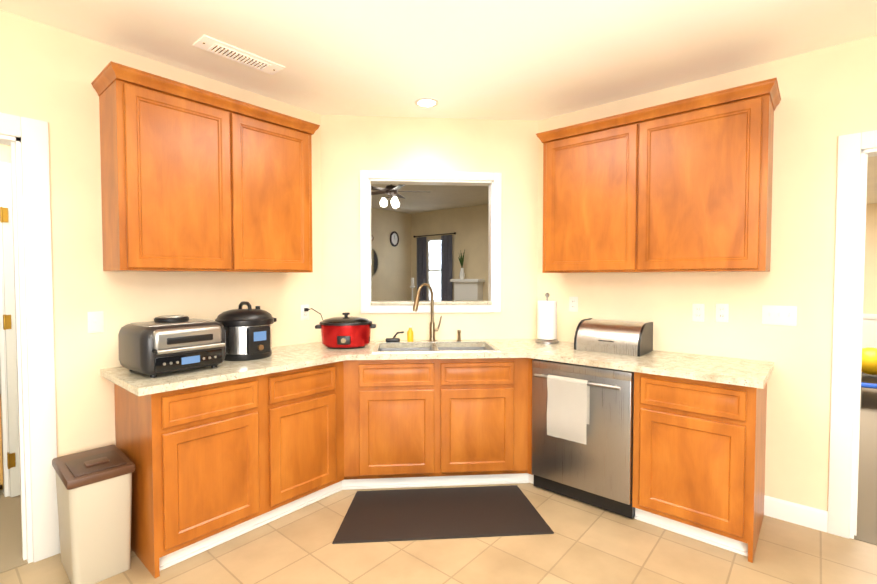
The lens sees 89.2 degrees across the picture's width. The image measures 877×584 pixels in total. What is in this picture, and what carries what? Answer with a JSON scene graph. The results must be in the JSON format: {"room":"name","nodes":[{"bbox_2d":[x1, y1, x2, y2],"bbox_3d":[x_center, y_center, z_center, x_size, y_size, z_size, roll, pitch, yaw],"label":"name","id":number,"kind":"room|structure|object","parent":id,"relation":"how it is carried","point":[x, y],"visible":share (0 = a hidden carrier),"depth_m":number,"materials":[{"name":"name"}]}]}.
{"room":"kitchen","nodes":[
{"label":"kitchen","id":0,"kind":"room"},
{"bbox_2d":[0,144,10,489],"bbox_3d":[-3.227,0.107,2.362,0.100,2.450,3.300,2,2,41],"label":"wall","id":1,"kind":"structure","parent":0,"point":[5,156],"depth_m":2.81,"materials":[{"name":"paint"}]},
{"bbox_2d":[0,394,2,489],"bbox_3d":[-3.078,0.972,2.551,0.025,0.620,0.820,2,2,41],"label":"baby gate","id":2,"kind":"object","parent":1,"relation":"attached to","point":[1,473],"visible":0.98,"depth_m":2.85,"materials":[{"name":"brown wood"}]},
{"bbox_2d":[0,162,10,496],"bbox_3d":[-3.078,0.258,2.529,0.120,2.131,1.030,2,2,41],"label":"door frame","id":3,"kind":"structure","parent":1,"relation":"attached to","point":[5,170],"depth_m":2.83,"materials":[{"name":"white wood"}]},
{"bbox_2d":[0,178,20,496],"bbox_3d":[-2.472,0.288,3.101,0.054,2.018,0.806,2,2,41],"label":"door leaf","id":4,"kind":"structure","parent":1,"relation":"in","point":[13,460],"depth_m":2.81,"materials":[{"name":"white paint"}]},
{"bbox_2d":[0,490,27,572],"bbox_3d":[-3.721,1.367,2.824,3.399,0.104,3.500,2,2,41],"label":"floor","id":5,"kind":"structure","parent":0,"point":[10,537],"depth_m":2.44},
{"bbox_2d":[0,10,321,543],"bbox_3d":[-2.447,0.021,1.747,0.120,2.660,4.600,2,2,41],"label":"wall","id":6,"kind":"structure","parent":0,"point":[49,74],"depth_m":2.35,"materials":[{"name":"paint"}]},
{"bbox_2d":[0,112,59,562],"bbox_3d":[-2.334,0.258,1.875,0.140,2.180,1.070,2,2,41],"label":"door frame","id":7,"kind":"structure","parent":6,"relation":"attached to","point":[32,134],"depth_m":2.19,"materials":[{"name":"white wood"}]},
{"bbox_2d":[87,311,103,333],"bbox_3d":[-1.827,0.162,2.372,0.014,0.115,0.070,2,2,41],"label":"light switch","id":8,"kind":"object","parent":6,"relation":"attached to","point":[95,322],"visible":1,"depth_m":2.37,"materials":[{"name":"white plastic"}]},
{"bbox_2d":[91,61,319,272],"bbox_3d":[-1.313,-0.617,2.682,0.360,0.990,1.164,2,2,41],"label":"upper cabinet","id":9,"kind":"object","parent":6,"relation":"attached to","point":[194,179],"visible":1,"depth_m":2.45,"materials":[{"name":"brown wood"}]},
{"bbox_2d":[301,304,308,319],"bbox_3d":[-1.002,0.152,3.340,0.009,0.115,0.070,2,2,41],"label":"electrical outlet","id":10,"kind":"object","parent":6,"relation":"attached to","point":[304,315],"visible":0.96,"depth_m":3.34,"materials":[{"name":"white plastic"}]},
{"bbox_2d":[304,308,322,320],"bbox_3d":[-0.909,0.252,3.297,0.193,0.263,0.076,2,2,41],"label":"cord","id":11,"kind":"object","parent":10,"relation":"attached to","point":[306,309],"visible":0.73,"depth_m":3.30,"materials":[{"name":"black plastic"}]},
{"bbox_2d":[371,208,410,300],"bbox_3d":[-2.540,-0.483,10.122,0.120,3.150,5.370,2,2,41],"label":"wall","id":12,"kind":"structure","parent":0,"point":[394,275],"depth_m":11.56,"materials":[{"name":"paint"}]},
{"bbox_2d":[372,235,378,276],"bbox_3d":[-1.585,-0.895,11.108,0.030,1.015,0.201,2,2,41],"label":"wall decor","id":13,"kind":"object","parent":12,"relation":"attached to","point":[375,259],"depth_m":11.10,"materials":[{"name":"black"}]},
{"bbox_2d":[390,231,398,246],"bbox_3d":[-1.157,-1.382,11.593,0.030,0.392,0.288,2,2,41],"label":"wall decor","id":14,"kind":"object","parent":12,"relation":"attached to","point":[394,239],"depth_m":11.60,"materials":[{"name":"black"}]},
{"bbox_2d":[320,115,537,340],"bbox_3d":[-0.060,-0.036,3.582,1.709,2.660,0.120,0,2,-4],"label":"wall","id":15,"kind":"structure","parent":0,"point":[352,147],"depth_m":3.50,"materials":[{"name":"paint"}]},
{"bbox_2d":[360,170,501,312],"bbox_3d":[-0.060,-0.392,3.571,1.112,1.109,0.180,0,2,-4],"label":"window","id":16,"kind":"structure","parent":15,"relation":"in","point":[368,178],"depth_m":3.50,"materials":[{"name":"white wood"}]},
{"bbox_2d":[371,184,488,213],"bbox_3d":[-0.363,-2.012,7.311,7.018,0.080,6.998,2,2,41],"label":"ceiling","id":17,"kind":"structure","parent":0,"point":[429,198],"depth_m":9.73,"materials":[{"name":"paint"}]},
{"bbox_2d":[371,184,422,207],"bbox_3d":[-0.829,-1.708,7.526,1.283,0.538,1.271,2,2,41],"label":"room ceiling fan","id":18,"kind":"object","parent":17,"relation":"hanging from","point":[391,190],"visible":0.73,"depth_m":7.47,"materials":[{"name":"black wood"}]},
{"bbox_2d":[0,483,876,583],"bbox_3d":[0.165,1.433,0.752,5.200,0.100,5.200,2,2,41],"label":"floor","id":19,"kind":"structure","parent":0,"point":[585,543],"depth_m":2.23,"materials":[{"name":"tile"}]},
{"bbox_2d":[52,445,135,583],"bbox_3d":[-1.683,1.070,2.174,0.390,0.537,0.266,2,2,41],"label":"bin","id":20,"kind":"object","parent":19,"relation":"on","point":[94,494],"visible":1,"depth_m":2.06,"materials":[{"name":"beige plastic"}]},
{"bbox_2d":[100,283,773,577],"bbox_3d":[0.070,0.643,2.506,2.742,1.371,2.618,2,2,41],"label":"base unit","id":21,"kind":"object","parent":19,"relation":"on","point":[222,452],"visible":1,"depth_m":2.55,"materials":[{"name":"brown wood"}]},
{"bbox_2d":[118,315,225,377],"bbox_3d":[-1.411,0.272,2.384,0.408,0.287,0.420,1,2,37],"label":"toaster oven","id":22,"kind":"object","parent":21,"relation":"on","point":[164,344],"visible":1,"depth_m":2.25,"materials":[{"name":"grey plastic"}]},
{"bbox_2d":[215,301,276,360],"bbox_3d":[-1.197,0.231,2.765,0.352,0.345,0.386,2,2,41],"label":"pot","id":23,"kind":"object","parent":21,"relation":"on","point":[249,333],"visible":0.9,"depth_m":2.63,"materials":[{"name":"silver metal"}]},
{"bbox_2d":[315,312,375,348],"bbox_3d":[-0.657,0.269,3.164,0.350,0.246,0.350,2,2,41],"label":"pot","id":24,"kind":"object","parent":21,"relation":"on","point":[346,331],"visible":1,"depth_m":3.06,"materials":[{"name":"red"}]},
{"bbox_2d":[385,325,412,341],"bbox_3d":[-0.300,0.322,3.419,0.214,0.124,0.041,0,2,-5],"label":"brush","id":25,"kind":"object","parent":21,"relation":"on","point":[409,336],"visible":0.96,"depth_m":3.41,"materials":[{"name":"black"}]},
{"bbox_2d":[100,339,773,395],"bbox_3d":[0.070,0.431,2.499,2.742,0.035,2.618,2,2,41],"label":"countertop","id":26,"kind":"structure","parent":21,"relation":"on","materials":[{"name":"beige stone"}]},
{"bbox_2d":[535,293,558,343],"bbox_3d":[0.828,0.194,3.391,0.176,0.380,0.176,2,2,41],"label":"paper towel holder","id":27,"kind":"object","parent":21,"relation":"on","point":[547,322],"visible":1,"depth_m":3.33,"materials":[{"name":"white paper"}]},
{"bbox_2d":[547,374,589,443],"bbox_3d":[0.791,0.712,2.724,0.255,0.379,0.047,2,2,41],"label":"dish towel","id":28,"kind":"object","parent":21,"relation":"hanging from","point":[568,408],"visible":0.98,"depth_m":2.70,"materials":[{"name":"white fabric"}]},
{"bbox_2d":[532,359,634,518],"bbox_3d":[1.040,0.870,2.955,0.636,0.864,0.682,2,2,41],"label":"dishwasher","id":29,"kind":"object","parent":21,"relation":"in","point":[599,472],"depth_m":2.67,"materials":[{"name":"silver metal"}]},
{"bbox_2d":[574,318,652,356],"bbox_3d":[1.188,0.298,3.025,0.430,0.196,0.287,2,2,41],"label":"bread box","id":30,"kind":"object","parent":21,"relation":"on","point":[620,337],"visible":0.98,"depth_m":2.93,"materials":[{"name":"silver metal"}]},
{"bbox_2d":[332,485,553,543],"bbox_3d":[0.014,1.316,2.676,1.200,0.012,0.560,0,2,-4],"label":"anti-fatigue mat","id":31,"kind":"object","parent":19,"relation":"on","point":[424,514],"visible":1,"depth_m":2.61,"materials":[{"name":"black rubber"}]},
{"bbox_2d":[0,0,876,120],"bbox_3d":[0.158,-1.329,0.751,5.320,0.100,5.320,2,2,41],"label":"ceiling","id":32,"kind":"structure","parent":0,"point":[531,60],"depth_m":2.37,"materials":[{"name":"paint"}]},
{"bbox_2d":[193,35,284,74],"bbox_3d":[-1.114,-1.323,2.511,0.150,0.016,0.460,2,2,41],"label":"ceiling vent","id":33,"kind":"object","parent":32,"relation":"in","point":[215,46],"visible":1,"depth_m":2.48,"materials":[{"name":"white metal"}]},
{"bbox_2d":[415,98,438,107],"bbox_3d":[-0.084,-1.347,3.169,0.170,0.009,0.170,2,2,41],"label":"recessed light","id":34,"kind":"object","parent":32,"relation":"in","point":[426,102],"visible":1,"depth_m":3.16,"materials":[{"name":"white plastic"}]},
{"bbox_2d":[411,204,488,300],"bbox_3d":[1.303,-0.494,10.461,5.520,3.150,0.120,2,2,41],"label":"wall","id":35,"kind":"structure","parent":0,"point":[470,224],"depth_m":11.01,"materials":[{"name":"paint"}]},
{"bbox_2d":[417,237,425,300],"bbox_3d":[-0.450,-0.230,11.797,0.350,2.440,0.059,2,2,41],"label":"panel","id":36,"kind":"object","parent":35,"relation":"hanging from","point":[421,241],"depth_m":11.79,"materials":[{"name":"grey fabric"}]},
{"bbox_2d":[428,239,440,300],"bbox_3d":[-0.062,-0.564,11.586,0.500,1.620,0.100,2,2,41],"label":"window","id":37,"kind":"structure","parent":35,"relation":"in","point":[434,264],"depth_m":11.63,"materials":[{"name":"white glass"}]},
{"bbox_2d":[413,232,455,237],"bbox_3d":[-0.119,-1.471,11.476,1.440,0.060,0.057,2,2,41],"label":"curtain rod","id":38,"kind":"object","parent":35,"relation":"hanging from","point":[454,232],"depth_m":11.42,"materials":[{"name":"grey metal"}]},
{"bbox_2d":[441,235,451,300],"bbox_3d":[0.204,-0.213,11.239,0.370,2.440,0.059,2,2,41],"label":"curtain","id":39,"kind":"object","parent":35,"relation":"hanging from","point":[446,266],"depth_m":11.24,"materials":[{"name":"grey fabric"}]},
{"bbox_2d":[537,35,876,510],"bbox_3d":[2.584,0.009,2.140,4.600,2.660,0.120,2,2,41],"label":"wall","id":40,"kind":"structure","parent":0,"point":[828,95],"depth_m":2.56,"materials":[{"name":"paint"}]},
{"bbox_2d":[569,297,577,311],"bbox_3d":[1.028,0.092,3.387,0.070,0.115,0.009,2,2,41],"label":"electrical outlet","id":41,"kind":"object","parent":40,"relation":"attached to","point":[573,304],"visible":1,"depth_m":3.38,"materials":[{"name":"white plastic"}]},
{"bbox_2d":[540,113,635,272],"bbox_3d":[1.093,-0.615,3.099,0.652,0.960,0.328,2,2,41],"label":"upper cabinet","id":42,"kind":"object","parent":40,"relation":"attached to","point":[589,171],"depth_m":2.97,"materials":[{"name":"brown wood"}]},
{"bbox_2d":[692,304,704,321],"bbox_3d":[1.662,0.132,2.845,0.070,0.115,0.009,2,2,41],"label":"electrical outlet","id":43,"kind":"object","parent":40,"relation":"attached to","point":[698,312],"visible":1,"depth_m":2.84,"materials":[{"name":"white plastic"}]},
{"bbox_2d":[632,85,775,272],"bbox_3d":[1.589,-0.602,2.675,0.652,0.960,0.328,2,2,41],"label":"upper cabinet","id":44,"kind":"object","parent":40,"relation":"attached to","point":[683,185],"depth_m":2.53,"materials":[{"name":"brown wood"}]},
{"bbox_2d":[715,303,728,321],"bbox_3d":[1.760,0.130,2.761,0.070,0.115,0.009,2,2,41],"label":"electrical outlet","id":45,"kind":"object","parent":40,"relation":"attached to","point":[721,312],"visible":1,"depth_m":2.76,"materials":[{"name":"white plastic"}]},
{"bbox_2d":[762,305,796,325],"bbox_3d":[1.973,0.136,2.576,0.162,0.115,0.014,2,2,41],"label":"light switch","id":46,"kind":"object","parent":40,"relation":"attached to","point":[779,315],"visible":1,"depth_m":2.58,"materials":[{"name":"white plastic"}]},
{"bbox_2d":[764,495,827,531],"bbox_3d":[2.031,1.269,2.563,0.319,0.115,0.012,2,2,41],"label":"baseboard","id":47,"kind":"structure","parent":40,"relation":"attached to","point":[802,515],"depth_m":2.54,"materials":[{"name":"white wood"}]},
{"bbox_2d":[827,130,876,538],"bbox_3d":[2.590,0.254,2.132,1.050,2.170,0.140,2,2,41],"label":"door frame","id":48,"kind":"structure","parent":40,"relation":"attached to","point":[851,147],"depth_m":2.39,"materials":[{"name":"white wood"}]},
{"bbox_2d":[854,387,876,544],"bbox_3d":[4.679,1.322,4.260,4.700,0.104,5.999,2,2,41],"label":"floor","id":49,"kind":"structure","parent":0,"point":[867,506],"depth_m":3.23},
{"bbox_2d":[860,372,876,407],"bbox_3d":[4.856,1.108,5.154,1.060,0.268,1.060,2,2,41],"label":"trampoline","id":50,"kind":"object","parent":49,"relation":"on","point":[868,381],"visible":0.1,"depth_m":4.88,"materials":[{"name":"blue"}]},
{"bbox_2d":[861,347,876,374],"bbox_3d":[5.077,0.811,5.219,0.320,0.320,0.320,2,2,41],"label":"ball","id":51,"kind":"object","parent":50,"relation":"on","point":[869,360],"visible":0.71,"depth_m":5.14,"materials":[{"name":"yellow plastic"}]},
{"bbox_2d":[863,203,876,313],"bbox_3d":[6.592,-0.045,6.463,4.470,2.500,0.100,2,2,41],"label":"wall","id":52,"kind":"structure","parent":0,"point":[870,289],"depth_m":6.56,"materials":[{"name":"paint"}]},
{"bbox_2d":[862,314,876,347],"bbox_3d":[6.553,0.764,6.435,4.500,0.876,0.028,2,2,41],"label":"trim","id":53,"kind":"structure","parent":52,"relation":"attached to","point":[869,336],"depth_m":6.58,"materials":[{"name":"white wood"}]},
{"bbox_2d":[866,156,876,203],"bbox_3d":[4.717,-1.266,4.225,4.700,0.080,5.880,2,2,41],"label":"ceiling","id":54,"kind":"structure","parent":0,"point":[871,198],"depth_m":5.01,"materials":[{"name":"paint"}]},
{"bbox_3d":[-0.363,1.225,7.412,7.018,0.102,6.998,2,2,41],"label":"floor","id":55,"kind":"structure","parent":0,"visible":0},
{"bbox_2d":[410,278,414,300],"bbox_3d":[-0.672,0.340,11.439,0.240,1.418,0.240,2,2,41],"label":"candle stand","id":56,"kind":"object","parent":55,"relation":"on","point":[412,286],"visible":0.52,"depth_m":11.39,"materials":[{"name":"white"}]},
{"bbox_2d":[450,250,484,300],"bbox_3d":[0.695,0.023,10.719,0.840,2.096,0.298,2,2,41],"label":"fireplace","id":57,"kind":"object","parent":55,"relation":"on","point":[468,289],"visible":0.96,"depth_m":10.64,"materials":[{"name":"white"}]}
]}

